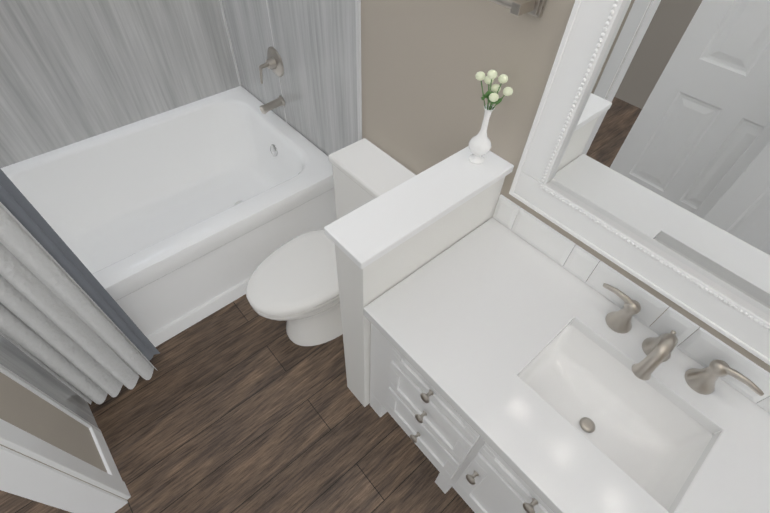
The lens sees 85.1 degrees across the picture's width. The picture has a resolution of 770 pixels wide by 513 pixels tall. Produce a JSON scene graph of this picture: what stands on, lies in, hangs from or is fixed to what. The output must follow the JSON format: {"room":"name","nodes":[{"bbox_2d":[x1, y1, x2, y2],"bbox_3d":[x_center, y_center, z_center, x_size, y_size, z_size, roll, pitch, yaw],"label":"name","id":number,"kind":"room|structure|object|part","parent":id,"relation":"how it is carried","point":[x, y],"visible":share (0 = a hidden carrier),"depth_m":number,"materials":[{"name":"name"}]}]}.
{"room":"bathroom","nodes":[
{"label":"bathroom","id":0,"kind":"room"},
{"bbox_2d":[0,372,126,499],"bbox_3d":[-0.548,0.629,0.368,0.100,2.440,4.970,-33,59,-26],"label":"wall","id":1,"kind":"structure","parent":0,"point":[25,409],"depth_m":1.41,"materials":[{"name":"beige paint"}]},
{"bbox_2d":[0,334,98,428],"bbox_3d":[-1.639,-0.417,1.190,0.008,2.440,1.330,-33,59,-26],"label":"wall","id":2,"kind":"structure","parent":1,"relation":"attached to","point":[18,362],"depth_m":1.57,"materials":[{"name":"grey paint"}]},
{"bbox_2d":[0,419,130,512],"bbox_3d":[-0.762,0.516,0.625,0.116,2.175,0.915,-33,59,-26],"label":"door frame","id":3,"kind":"structure","parent":1,"relation":"attached to","point":[26,477],"depth_m":1.29,"materials":[{"name":"white paint"}]},
{"bbox_2d":[89,427,121,479],"bbox_3d":[-0.510,0.480,2.022,1.560,0.090,0.632,-33,59,-26],"label":"baseboard","id":4,"kind":"structure","parent":1,"relation":"attached to","point":[105,453],"depth_m":1.71,"materials":[{"name":"white paint"}]},
{"bbox_2d":[0,0,239,167],"bbox_3d":[-1.558,-1.251,1.887,1.760,2.440,0.200,-33,59,-26],"label":"wall","id":5,"kind":"structure","parent":0,"point":[73,71],"depth_m":2.17,"materials":[{"name":"grey tile"}]},
{"bbox_2d":[0,0,361,432],"bbox_3d":[-1.049,-0.792,1.528,1.560,2.440,1.348,-33,59,-26],"label":"trim","id":6,"kind":"structure","parent":5,"relation":"attached to","point":[32,388],"depth_m":1.66,"materials":[{"name":"grey"}]},
{"bbox_2d":[0,294,473,512],"bbox_3d":[-0.505,1.312,1.429,3.130,0.060,5.090,-33,59,-26],"label":"floor","id":7,"kind":"structure","parent":0,"point":[240,405],"depth_m":1.83,"materials":[{"name":"wood"}]},
{"bbox_2d":[0,86,336,346],"bbox_3d":[-1.162,-0.248,2.326,1.538,0.510,1.096,-33,59,-26],"label":"bathtub","id":8,"kind":"object","parent":7,"relation":"on","point":[167,225],"visible":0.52,"depth_m":2.34,"materials":[{"name":"white ceramic"}]},
{"bbox_2d":[246,138,415,345],"bbox_3d":[-0.262,0.030,1.946,0.792,0.800,0.430,-33,59,-26],"label":"toilet","id":9,"kind":"object","parent":7,"relation":"on","point":[293,282],"visible":0.6,"depth_m":1.82,"materials":[{"name":"white ceramic"}]},
{"bbox_3d":[-0.037,-0.228,1.935,0.212,0.440,0.430,-33,59,-26],"label":"tank","id":10,"kind":"part","parent":9,"relation":"part of","materials":[{"name":"white ceramic"}]},
{"bbox_2d":[324,146,513,406],"bbox_3d":[0.106,0.161,1.665,0.635,1.088,0.166,-33,59,-26],"label":"wall","id":11,"kind":"structure","parent":7,"relation":"on","point":[360,289],"depth_m":1.27,"materials":[{"name":"white paint"}]},
{"bbox_3d":[0.123,-0.178,1.258,0.635,0.028,0.166,-33,59,-26],"label":"pony wall partition cap","id":12,"kind":"part","parent":11,"relation":"part of","materials":[{"name":"white paint"}]},
{"bbox_2d":[469,70,512,163],"bbox_3d":[0.303,-0.409,1.244,0.073,0.301,0.110,-33,59,-26],"label":"vase","id":13,"kind":"object","parent":11,"relation":"on","point":[480,145],"visible":1,"depth_m":1.22,"materials":[{"name":"white ceramic"}]},
{"bbox_2d":[363,314,554,512],"bbox_3d":[0.563,0.672,1.441,0.640,0.810,1.278,-33,59,-26],"label":"bathroom vanity","id":14,"kind":"object","parent":7,"relation":"on","point":[465,461],"depth_m":1.33,"materials":[{"name":"white paint"}]},
{"bbox_2d":[363,214,769,512],"bbox_3d":[0.587,0.396,1.118,0.617,0.040,1.282,-33,59,-26],"label":"countertop","id":15,"kind":"structure","parent":14,"relation":"on","point":[473,320],"depth_m":1.15,"materials":[{"name":"white stone"}]},
{"bbox_2d":[523,322,714,505],"bbox_3d":[0.606,0.452,1.190,0.325,0.164,0.475,-33,59,-26],"label":"sink","id":16,"kind":"object","parent":15,"relation":"in","point":[656,439],"depth_m":1.25,"materials":[{"name":"white ceramic"}]},
{"bbox_2d":[599,278,769,401],"bbox_3d":[0.738,0.259,1.128,0.197,0.130,0.432,-33,59,-26],"label":"faucet","id":17,"kind":"object","parent":15,"relation":"on","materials":[{"name":"silver metal"}]},
{"bbox_2d":[361,0,769,372],"bbox_3d":[0.701,-0.184,1.099,0.100,2.440,4.970,-33,59,-26],"label":"wall","id":18,"kind":"structure","parent":0,"point":[423,62],"depth_m":1.36,"materials":[{"name":"beige paint"}]},
{"bbox_2d":[222,0,357,155],"bbox_3d":[-0.507,-1.210,1.899,0.008,2.440,1.220,-33,59,-26],"label":"wall","id":19,"kind":"structure","parent":18,"relation":"attached to","point":[315,43],"depth_m":2.04,"materials":[{"name":"grey tile"}]},
{"bbox_2d":[0,169,159,403],"bbox_3d":[-0.781,-0.434,1.471,1.545,1.977,0.381,-33,59,-26],"label":"shower curtain","id":20,"kind":"object","parent":19,"relation":"attached to","point":[66,320],"visible":1,"depth_m":1.47,"materials":[{"name":"white fabric"}]},
{"bbox_2d":[259,47,284,113],"bbox_3d":[-0.628,-0.936,2.250,0.139,0.329,0.150,-33,59,-26],"label":"faucet","id":21,"kind":"object","parent":19,"relation":"attached to","point":[273,62],"visible":1,"depth_m":2.20,"materials":[{"name":"silver metal"}]},
{"bbox_2d":[489,0,545,17],"bbox_3d":[0.129,-0.806,1.174,0.082,0.056,0.706,-33,59,-26],"label":"towel rail","id":22,"kind":"object","parent":18,"relation":"attached to","point":[522,7],"visible":1,"depth_m":1.02,"materials":[{"name":"silver metal"}]},
{"bbox_2d":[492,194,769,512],"bbox_3d":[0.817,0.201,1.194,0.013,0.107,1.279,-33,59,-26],"label":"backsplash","id":23,"kind":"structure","parent":18,"relation":"attached to","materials":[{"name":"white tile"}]},
{"bbox_2d":[509,0,769,364],"bbox_3d":[0.840,-0.203,0.677,0.037,1.100,1.227,-33,59,-26],"label":"mirror","id":24,"kind":"object","parent":18,"relation":"attached to","point":[645,157],"visible":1,"depth_m":0.98,"materials":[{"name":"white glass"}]}
]}

